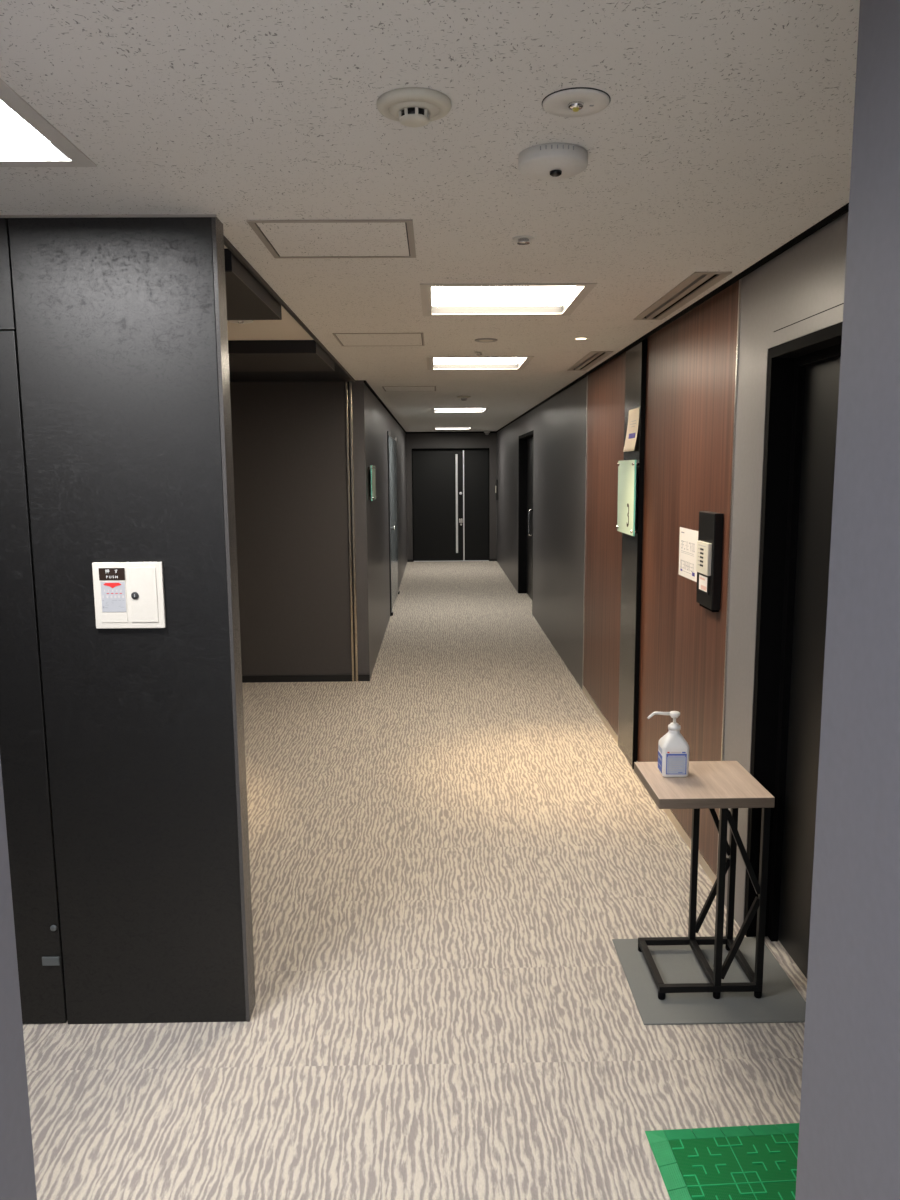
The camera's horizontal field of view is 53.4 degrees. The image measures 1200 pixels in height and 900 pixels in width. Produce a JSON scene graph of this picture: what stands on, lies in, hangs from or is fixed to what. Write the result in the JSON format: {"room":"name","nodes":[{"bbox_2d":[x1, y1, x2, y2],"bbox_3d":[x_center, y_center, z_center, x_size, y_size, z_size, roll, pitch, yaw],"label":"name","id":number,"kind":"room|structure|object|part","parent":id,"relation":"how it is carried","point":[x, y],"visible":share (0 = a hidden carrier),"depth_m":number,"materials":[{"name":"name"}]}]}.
{"room":"office corridor","nodes":[
{"label":"office corridor","id":0,"kind":"room"},
{"bbox_2d":[0,217,245,1023],"bbox_3d":[-2.141,0.139,2.651,2.989,2.400,0.090,-1,8,-1],"label":"wall","id":1,"kind":"structure","parent":0,"point":[113,320],"depth_m":2.61,"materials":[{"name":"black paint"}]},
{"bbox_2d":[0,331,67,1023],"bbox_3d":[-1.621,0.285,2.667,0.828,2.092,0.074,-1,8,-1],"label":"door","id":2,"kind":"structure","parent":1,"relation":"in","point":[23,739],"depth_m":2.66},
{"bbox_3d":[-1.230,1.113,2.760,0.053,0.028,0.006,-1,8,-1],"label":"latch plate","id":3,"kind":"part","parent":2,"relation":"part of","materials":[{"name":"silver metal"}]},
{"bbox_2d":[0,214,216,217],"bbox_3d":[-1.292,-1.046,2.442,1.304,0.006,0.006,-1,8,-1],"label":"trim","id":4,"kind":"structure","parent":1,"relation":"attached to","point":[142,215],"depth_m":2.44,"materials":[{"name":"black metal"}]},
{"bbox_2d":[92,562,165,628],"bbox_3d":[-0.930,-0.013,2.592,0.200,0.193,0.019,-1,8,-1],"label":"box","id":5,"kind":"object","parent":1,"relation":"attached to","point":[126,594],"visible":1,"depth_m":2.59,"materials":[{"name":"white plastic"}]},
{"bbox_3d":[-0.974,-0.075,2.577,0.074,0.036,0.001,-1,8,-1],"label":"push plate","id":6,"kind":"part","parent":5,"relation":"part of","materials":[{"name":"brown plastic"}]},
{"bbox_2d":[102,590,123,597],"bbox_3d":[-0.973,-0.018,2.586,0.062,0.024,0.001,-1,8,-1],"label":"print","id":7,"kind":"object","parent":5,"relation":"on","point":[105,593],"depth_m":2.59},
{"bbox_3d":[-0.886,-0.014,2.588,0.077,0.160,0.002,-1,8,-1],"label":"lock door","id":8,"kind":"part","parent":5,"relation":"part of","materials":[{"name":"white metal"}]},
{"bbox_2d":[211,217,255,1021],"bbox_3d":[-0.641,0.125,2.674,0.011,2.400,0.094,-1,8,-1],"label":"trim","id":9,"kind":"structure","parent":1,"relation":"attached to","point":[217,226],"depth_m":2.64,"materials":[{"name":"black metal"}]},
{"bbox_2d":[230,381,351,675],"bbox_3d":[-2.257,-0.523,7.216,2.896,2.400,0.180,-1,8,-1],"label":"wall","id":10,"kind":"structure","parent":0,"point":[289,445],"depth_m":7.13,"materials":[{"name":"black paint"}]},
{"bbox_2d":[229,362,351,381],"bbox_3d":[-2.224,-1.600,6.308,2.959,0.008,1.306,-1,8,-1],"label":"trim","id":11,"kind":"structure","parent":10,"relation":"attached to","point":[338,374],"depth_m":6.58,"materials":[{"name":"black metal"}]},
{"bbox_2d":[242,675,351,682],"bbox_3d":[-2.248,0.651,7.290,2.896,0.055,0.012,-1,8,-1],"label":"baseboard","id":12,"kind":"structure","parent":10,"relation":"attached to","point":[263,678],"depth_m":7.30,"materials":[{"name":"black paint"}]},
{"bbox_2d":[345,380,406,678],"bbox_3d":[-0.810,-1.228,11.992,0.144,2.400,9.790,-1,8,-1],"label":"wall","id":13,"kind":"structure","parent":0,"point":[371,421],"depth_m":7.86,"materials":[{"name":"black paint"}]},
{"bbox_2d":[224,236,354,381],"bbox_3d":[-0.712,-1.458,4.754,0.010,0.165,4.468,-1,8,-1],"label":"trim","id":14,"kind":"structure","parent":13,"relation":"attached to","point":[227,243],"depth_m":3.53,"materials":[{"name":"black metal"}]},
{"bbox_2d":[345,381,357,680],"bbox_3d":[-0.783,-0.521,7.160,0.050,2.390,0.056,-1,8,-1],"label":"trim","id":15,"kind":"structure","parent":13,"relation":"attached to","point":[348,385],"depth_m":7.13,"materials":[{"name":"silver metal"}]},
{"bbox_2d":[358,674,369,680],"bbox_3d":[-0.703,0.636,7.312,0.094,0.055,0.010,-1,8,-1],"label":"baseboard","id":16,"kind":"structure","parent":13,"relation":"attached to","point":[361,677],"depth_m":7.31,"materials":[{"name":"black paint"}]},
{"bbox_2d":[368,465,376,500],"bbox_3d":[-0.654,-0.987,7.545,0.040,0.290,0.446,-1,8,-1],"label":"room sign","id":17,"kind":"object","parent":13,"relation":"attached to","point":[373,479],"visible":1,"depth_m":7.49,"materials":[{"name":"green glass"}]},
{"bbox_3d":[-0.646,-0.987,7.545,0.008,0.290,0.446,-1,8,-1],"label":"glass plate","id":18,"kind":"part","parent":17,"relation":"part of","materials":[{"name":"green"}]},
{"bbox_2d":[364,380,405,432],"bbox_3d":[-0.739,-2.393,11.724,0.014,0.018,9.588,-1,8,-1],"label":"trim","id":19,"kind":"structure","parent":13,"relation":"attached to","point":[365,382],"depth_m":8.96,"materials":[{"name":"black metal"}]},
{"bbox_2d":[387,431,399,615],"bbox_3d":[-0.699,-1.016,11.398,0.058,2.150,1.990,-1,8,-1],"label":"door","id":20,"kind":"structure","parent":13,"relation":"in","point":[391,443],"depth_m":11.05,"materials":[{"name":"grey metal"}]},
{"bbox_3d":[-0.707,-0.875,10.427,0.012,2.150,0.028,-1,8,-1],"label":"frame","id":21,"kind":"part","parent":20,"relation":"part of","materials":[{"name":"black paint"}]},
{"bbox_2d":[23,561,806,1199],"bbox_3d":[-1.167,0.743,7.139,5.050,0.100,19.950,-1,8,-1],"label":"floor","id":22,"kind":"structure","parent":0,"point":[450,847],"depth_m":3.00,"materials":[{"name":"carpet"}]},
{"bbox_2d":[612,937,805,1024],"bbox_3d":[0.868,1.273,3.020,0.545,0.006,0.505,-1,8,-1],"label":"floor mat","id":23,"kind":"object","parent":22,"relation":"on","point":[780,1001],"visible":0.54,"depth_m":2.92,"materials":[{"name":"grey rubber"}]},
{"bbox_2d":[634,761,774,999],"bbox_3d":[0.828,0.927,3.001,0.362,0.684,0.358,-1,8,-1],"label":"side table","id":24,"kind":"object","parent":23,"relation":"on","point":[723,785],"visible":0.99,"depth_m":2.89,"materials":[{"name":"brown wood"}]},
{"bbox_2d":[647,711,689,777],"bbox_3d":[0.722,0.476,2.983,0.136,0.216,0.086,0,8,1],"label":"pump bottle","id":25,"kind":"object","parent":24,"relation":"on","point":[673,749],"visible":1,"depth_m":2.95,"materials":[{"name":"white plastic"}]},
{"bbox_3d":[0.857,0.902,3.138,0.021,0.606,0.021,-1,8,-1],"label":"post","id":26,"kind":"part","parent":24,"relation":"part of","materials":[{"name":"black metal"}]},
{"bbox_3d":[0.839,1.233,3.039,0.334,0.021,0.311,-1,8,-1],"label":"frame","id":27,"kind":"part","parent":24,"relation":"part of","materials":[{"name":"black metal"}]},
{"bbox_3d":[0.861,0.944,2.851,0.021,0.606,0.021,-1,8,-1],"label":"post","id":28,"kind":"part","parent":24,"relation":"part of","materials":[{"name":"black metal"}]},
{"bbox_3d":[0.991,0.901,3.139,0.021,0.606,0.021,-1,8,-1],"label":"post","id":29,"kind":"part","parent":24,"relation":"part of","materials":[{"name":"black metal"}]},
{"bbox_3d":[0.995,0.943,2.852,0.021,0.606,0.021,-1,8,-1],"label":"post","id":30,"kind":"part","parent":24,"relation":"part of","materials":[{"name":"black metal"}]},
{"bbox_2d":[645,1123,798,1199],"bbox_3d":[0.988,1.390,2.178,0.946,0.014,0.346,-1,8,-3],"label":"mat","id":31,"kind":"object","parent":22,"relation":"on","point":[752,1162],"visible":0.56,"depth_m":2.21,"materials":[{"name":"green rubber"}]},
{"bbox_2d":[0,0,859,431],"bbox_3d":[-1.186,-1.761,6.775,5.050,0.160,19.950,-1,8,-1],"label":"ceiling","id":32,"kind":"structure","parent":0,"point":[227,109],"depth_m":1.94,"materials":[{"name":"white paint"}]},
{"bbox_2d":[0,78,96,166],"bbox_3d":[-1.141,-0.991,1.697,0.675,0.104,0.688,-1,8,-1],"label":"ceiling light","id":33,"kind":"object","parent":32,"relation":"attached to","point":[27,139],"visible":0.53,"depth_m":1.96,"materials":[{"name":"metal"}]},
{"bbox_2d":[0,100,49,142],"bbox_3d":[-1.141,-0.984,1.698,0.589,0.018,0.602,-1,8,-1],"label":"diffuser","id":34,"kind":"object","parent":33,"relation":"attached to","point":[13,129],"depth_m":1.92,"materials":[{"name":"white plastic"}]},
{"bbox_2d":[228,320,252,323],"bbox_3d":[-0.976,-1.296,4.173,0.116,0.013,0.116,-1,8,-1],"label":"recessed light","id":35,"kind":"object","parent":32,"relation":"in","point":[231,321],"visible":0.87,"depth_m":4.16,"materials":[{"name":"white plastic"}]},
{"bbox_2d":[224,249,281,319],"bbox_3d":[-2.177,-1.127,3.264,2.959,0.070,0.920,-1,8,-1],"label":"beam","id":36,"kind":"structure","parent":32,"relation":"attached to","point":[247,298],"depth_m":3.30,"materials":[{"name":"grey paint"}]},
{"bbox_2d":[228,340,334,371],"bbox_3d":[-2.207,-1.412,5.229,2.959,0.070,0.880,-1,8,-1],"label":"beam","id":37,"kind":"structure","parent":32,"relation":"attached to","point":[244,355],"depth_m":4.97,"materials":[{"name":"paint"}]},
{"bbox_2d":[246,219,415,257],"bbox_3d":[-0.341,-1.096,2.728,0.465,0.003,0.445,-1,8,-1],"label":"ceiling hatch","id":38,"kind":"object","parent":32,"relation":"attached to","point":[379,238],"visible":1,"depth_m":2.70,"materials":[{"name":"beige paint"}]},
{"bbox_2d":[332,333,424,345],"bbox_3d":[-0.373,-1.399,4.811,0.465,0.003,0.465,-1,8,-1],"label":"ceiling hatch","id":39,"kind":"object","parent":32,"relation":"attached to","point":[345,339],"visible":1,"depth_m":4.79,"materials":[{"name":"beige paint"}]},
{"bbox_2d":[382,386,435,391],"bbox_3d":[-0.347,-1.822,7.724,0.455,0.003,0.460,-1,8,-1],"label":"ceiling hatch","id":40,"kind":"object","parent":32,"relation":"attached to","point":[386,388],"visible":1,"depth_m":7.68,"materials":[{"name":"beige paint"}]},
{"bbox_3d":[-0.347,-1.822,7.724,0.431,0.003,0.436,-1,8,-1],"label":"hatch panel","id":41,"kind":"part","parent":40,"relation":"part of","materials":[{"name":"white paint"}]},
{"bbox_2d":[377,87,451,126],"bbox_3d":[-0.069,-0.934,1.718,0.144,0.038,0.144,-1,8,-1],"label":"smoke detector","id":42,"kind":"object","parent":32,"relation":"attached to","point":[410,106],"visible":1,"depth_m":1.69,"materials":[{"name":"beige plastic"}]},
{"bbox_2d":[433,427,472,428],"bbox_3d":[0.043,-2.948,15.101,0.670,0.104,0.700,-1,8,-1],"label":"ceiling light","id":43,"kind":"object","parent":32,"relation":"attached to","point":[433,427],"visible":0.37,"depth_m":15.41,"materials":[{"name":"plastic"}]},
{"bbox_2d":[431,408,488,412],"bbox_3d":[0.112,-2.287,10.549,0.670,0.104,0.700,-1,8,-1],"label":"ceiling light","id":44,"kind":"object","parent":32,"relation":"attached to","point":[433,410],"visible":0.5,"depth_m":10.86,"materials":[{"name":"plastic"}]},
{"bbox_2d":[457,396,470,400],"bbox_3d":[0.133,-1.928,8.565,0.130,0.043,0.130,-1,8,-1],"label":"smoke detector","id":45,"kind":"object","parent":32,"relation":"attached to","point":[463,398],"visible":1,"depth_m":8.53,"materials":[{"name":"beige plastic"}]},
{"bbox_2d":[474,351,483,354],"bbox_3d":[0.176,-1.475,5.347,0.064,0.015,0.064,-1,8,-1],"label":"sprinkler","id":46,"kind":"object","parent":32,"relation":"attached to","point":[477,352],"visible":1,"depth_m":5.34,"materials":[{"name":"silver metal"}]},
{"bbox_2d":[426,356,533,369],"bbox_3d":[0.183,-1.612,5.908,0.670,0.104,0.720,-1,8,-1],"label":"ceiling light","id":47,"kind":"object","parent":32,"relation":"attached to","point":[461,362],"visible":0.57,"depth_m":6.14,"materials":[{"name":"plastic"}]},
{"bbox_2d":[433,358,520,363],"bbox_3d":[0.183,-1.605,5.909,0.584,0.018,0.634,-1,8,-1],"label":"diffuser","id":48,"kind":"object","parent":47,"relation":"attached to","point":[435,360],"depth_m":6.05,"materials":[{"name":"white plastic"}]},
{"bbox_2d":[475,338,496,341],"bbox_3d":[0.195,-1.407,4.852,0.124,0.007,0.124,-1,8,-1],"label":"speaker","id":49,"kind":"object","parent":32,"relation":"attached to","point":[480,339],"visible":1,"depth_m":4.83},
{"bbox_2d":[420,283,596,315],"bbox_3d":[0.216,-1.295,3.721,0.670,0.104,0.700,-1,8,-1],"label":"ceiling light","id":50,"kind":"object","parent":32,"relation":"attached to","point":[455,299],"visible":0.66,"depth_m":3.83,"materials":[{"name":"metal"}]},
{"bbox_2d":[432,286,575,305],"bbox_3d":[0.216,-1.288,3.722,0.584,0.018,0.614,-1,8,-1],"label":"diffuser","id":51,"kind":"object","parent":50,"relation":"attached to","point":[509,295],"depth_m":3.80,"materials":[{"name":"white plastic"}]},
{"bbox_2d":[512,235,534,244],"bbox_3d":[0.224,-1.094,2.725,0.068,0.015,0.068,-1,8,-1],"label":"sprinkler","id":52,"kind":"object","parent":32,"relation":"attached to","point":[522,239],"visible":1,"depth_m":2.71,"materials":[{"name":"silver metal"}]},
{"bbox_2d":[518,143,587,179],"bbox_3d":[0.231,-0.972,2.009,0.155,0.051,0.156,-1,8,-1],"label":"ceiling sensor","id":53,"kind":"object","parent":32,"relation":"attached to","point":[548,161],"visible":1,"depth_m":1.96,"materials":[{"name":"white plastic"}]},
{"bbox_2d":[542,87,609,116],"bbox_3d":[0.241,-0.946,1.716,0.130,0.018,0.130,-1,8,-1],"label":"recessed light","id":54,"kind":"object","parent":32,"relation":"in","point":[577,101],"visible":1,"depth_m":1.70,"materials":[{"name":"white plastic"}]},
{"bbox_2d":[573,337,588,339],"bbox_3d":[0.704,-1.405,4.811,0.086,0.006,0.086,-1,8,-1],"label":"recessed light","id":55,"kind":"object","parent":32,"relation":"in","point":[575,338],"visible":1,"depth_m":4.80,"materials":[{"name":"white plastic"}]},
{"bbox_2d":[567,351,613,370],"bbox_3d":[0.904,-1.611,5.848,0.134,0.110,1.014,-1,8,-1],"label":"ceiling vent","id":56,"kind":"object","parent":32,"relation":"in","point":[593,357],"visible":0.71,"depth_m":5.80,"materials":[{"name":"metal"}]},
{"bbox_2d":[633,271,731,319],"bbox_3d":[0.936,-1.299,3.701,0.134,0.110,1.014,-1,8,-1],"label":"ceiling vent","id":57,"kind":"object","parent":32,"relation":"in","point":[696,283],"visible":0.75,"depth_m":3.62,"materials":[{"name":"metal"}]},
{"bbox_2d":[0,0,899,1199],"bbox_3d":[-1.087,0.361,1.072,5.050,2.400,0.350,-1,8,-1],"label":"door frame","id":58,"kind":"structure","parent":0,"point":[849,1140],"depth_m":1.12,"materials":[{"name":"paint"}]},
{"bbox_2d":[406,433,496,558],"bbox_3d":[0.029,-1.926,16.749,1.680,2.400,0.200,-1,8,-1],"label":"wall","id":59,"kind":"structure","parent":0,"point":[413,440],"depth_m":16.53,"materials":[{"name":"black paint"}]},
{"bbox_2d":[412,448,489,561],"bbox_3d":[0.016,-1.773,16.739,1.439,2.100,0.165,-1,8,-1],"label":"door","id":60,"kind":"structure","parent":59,"relation":"in","point":[450,486],"depth_m":16.72,"materials":[{"name":"black metal"}]},
{"bbox_3d":[0.201,-1.732,16.725,0.034,0.420,0.010,-1,8,-1],"label":"lock plate","id":61,"kind":"part","parent":60,"relation":"part of","materials":[{"name":"metal"}]},
{"bbox_2d":[406,431,496,432],"bbox_3d":[0.022,-3.085,16.470,1.680,0.025,0.020,-1,8,-1],"label":"trim","id":62,"kind":"structure","parent":59,"relation":"attached to","point":[467,431],"depth_m":16.46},
{"bbox_2d":[407,558,496,561],"bbox_3d":[0.039,-0.748,16.814,1.680,0.050,0.012,-1,8,-1],"label":"baseboard","id":63,"kind":"structure","parent":59,"relation":"attached to","point":[491,559],"depth_m":16.81,"materials":[{"name":"black paint"}]},
{"bbox_2d":[497,376,586,688],"bbox_3d":[1.110,-1.216,11.812,0.330,2.400,10.208,-1,8,-1],"label":"wall","id":64,"kind":"structure","parent":0,"point":[558,424],"depth_m":8.53,"materials":[{"name":"black paint"}]},
{"bbox_2d":[495,480,497,499],"bbox_3d":[0.854,-2.024,16.445,0.038,0.370,0.120,-1,8,-1],"label":"card reader","id":65,"kind":"object","parent":64,"relation":"attached to","point":[496,486],"visible":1,"depth_m":16.39,"materials":[{"name":"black plastic"}]},
{"bbox_3d":[0.860,-2.024,16.445,0.025,0.370,0.120,-1,8,-1],"label":"plate","id":66,"kind":"part","parent":65,"relation":"part of","materials":[{"name":"black plastic"}]},
{"bbox_2d":[518,430,533,607],"bbox_3d":[1.044,-1.025,11.368,0.178,2.150,1.899,-1,8,-1],"label":"door","id":67,"kind":"structure","parent":64,"relation":"in","point":[525,487],"depth_m":12.17,"materials":[{"name":"black metal"}]},
{"bbox_3d":[1.034,-0.990,11.443,0.066,0.342,0.022,-1,8,-1],"label":"pull handle","id":68,"kind":"part","parent":67,"relation":"part of","materials":[{"name":"silver metal"}]},
{"bbox_2d":[496,374,585,431],"bbox_3d":[0.930,-2.379,11.540,0.014,0.018,10.006,-1,8,-1],"label":"trim","id":69,"kind":"structure","parent":64,"relation":"attached to","point":[582,376],"depth_m":8.69,"materials":[{"name":"black metal"}]},
{"bbox_2d":[618,341,641,765],"bbox_3d":[1.207,-0.253,5.181,0.338,2.400,0.430,-1,8,-1],"label":"wall pillar","id":70,"kind":"structure","parent":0,"point":[634,354],"depth_m":5.19,"materials":[{"name":"laminate"}]},
{"bbox_2d":[616,460,638,535],"bbox_3d":[1.016,-0.589,5.117,0.040,0.415,0.446,-1,8,-1],"label":"room sign","id":71,"kind":"object","parent":70,"relation":"attached to","point":[626,469],"visible":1,"depth_m":5.08,"materials":[{"name":"green glass"}]},
{"bbox_2d":[623,407,639,451],"bbox_3d":[1.017,-0.955,5.031,0.030,0.235,0.270,-1,8,-1],"label":"paper notice","id":72,"kind":"object","parent":70,"relation":"attached to","point":[633,418],"visible":1,"depth_m":5.04,"materials":[{"name":"beige paper"}]},
{"bbox_2d":[583,280,738,874],"bbox_3d":[1.212,-0.266,5.094,0.330,2.350,3.335,-1,8,-1],"label":"wall","id":73,"kind":"structure","parent":0,"point":[691,360],"depth_m":4.33,"materials":[{"name":"brown wood"}]},
{"bbox_2d":[582,375,587,691],"bbox_3d":[1.184,-0.482,6.755,0.336,2.400,0.014,-1,8,-1],"label":"trim","id":74,"kind":"structure","parent":73,"relation":"attached to","point":[587,375],"depth_m":6.74,"materials":[{"name":"silver metal"}]},
{"bbox_2d":[583,685,617,744],"bbox_3d":[1.203,0.780,6.240,0.336,0.050,1.368,-1,8,-1],"label":"baseboard","id":75,"kind":"structure","parent":73,"relation":"attached to","point":[594,705],"depth_m":6.12,"materials":[{"name":"silver metal"}]},
{"bbox_2d":[632,338,646,768],"bbox_3d":[1.208,-0.221,4.961,0.342,2.400,0.015,-1,8,-1],"label":"trim","id":76,"kind":"structure","parent":73,"relation":"attached to","point":[644,342],"depth_m":4.94,"materials":[{"name":"metal"}]},
{"bbox_2d":[636,761,716,884],"bbox_3d":[1.238,1.052,4.370,0.322,0.050,1.522,-1,8,-1],"label":"baseboard","id":77,"kind":"structure","parent":73,"relation":"attached to","point":[702,861],"depth_m":4.06,"materials":[{"name":"silver metal"}]},
{"bbox_2d":[679,527,697,581],"bbox_3d":[1.075,-0.209,4.044,0.001,0.222,0.296,-1,8,-1],"label":"instruction sheet","id":78,"kind":"object","parent":73,"relation":"attached to","point":[688,537],"visible":1,"depth_m":4.04,"materials":[{"name":"white paper"}]},
{"bbox_2d":[681,532,694,573],"bbox_3d":[1.075,-0.213,4.051,0.001,0.178,0.223,-1,8,-1],"label":"print","id":79,"kind":"object","parent":78,"relation":"attached to","point":[687,538],"depth_m":4.04,"materials":[{"name":"grey paper"}]},
{"bbox_2d":[696,511,723,611],"bbox_3d":[1.055,-0.160,3.669,0.053,0.397,0.215,-1,8,-1],"label":"intercom","id":80,"kind":"object","parent":73,"relation":"attached to","point":[710,537],"visible":1,"depth_m":3.59,"materials":[{"name":"black plastic"}]},
{"bbox_2d":[700,577,705,590],"bbox_3d":[1.041,-0.066,3.682,0.001,0.048,0.095,-1,8,-1],"label":"print","id":81,"kind":"object","parent":80,"relation":"attached to","point":[702,579],"depth_m":3.68},
{"bbox_3d":[1.044,-0.069,3.687,0.004,0.078,0.145,-1,8,-1],"label":"card frame","id":82,"kind":"part","parent":80,"relation":"part of","materials":[{"name":"black paint"}]},
{"bbox_2d":[585,203,848,375],"bbox_3d":[1.043,-1.261,3.846,0.008,0.018,5.542,-1,8,-1],"label":"trim","id":83,"kind":"structure","parent":73,"relation":"attached to","point":[845,208],"depth_m":3.17,"materials":[{"name":"black metal"}]},
{"bbox_2d":[717,279,741,863],"bbox_3d":[1.234,-0.001,3.443,0.336,2.400,0.010,-1,8,-1],"label":"trim","id":84,"kind":"structure","parent":73,"relation":"attached to","point":[740,280],"depth_m":3.39,"materials":[{"name":"brown wood"}]},
{"bbox_2d":[723,211,848,927],"bbox_3d":[1.254,0.157,2.358,0.330,2.400,2.183,-1,8,-1],"label":"wall","id":85,"kind":"structure","parent":0,"point":[807,279],"depth_m":3.17,"materials":[{"name":"grey paint"}]},
{"bbox_2d":[744,322,842,977],"bbox_3d":[1.176,0.257,2.719,0.178,2.100,0.908,-1,8,-1],"label":"door","id":86,"kind":"structure","parent":85,"relation":"in","point":[803,373],"depth_m":3.03,"materials":[{"name":"black metal"}]},
{"bbox_2d":[774,303,843,331],"bbox_3d":[1.077,-0.825,2.534,0.002,0.002,0.860,-1,8,-1],"label":"trim","id":87,"kind":"structure","parent":85,"relation":"attached to","point":[842,303],"depth_m":2.67,"materials":[{"name":"grey metal"}]}
]}

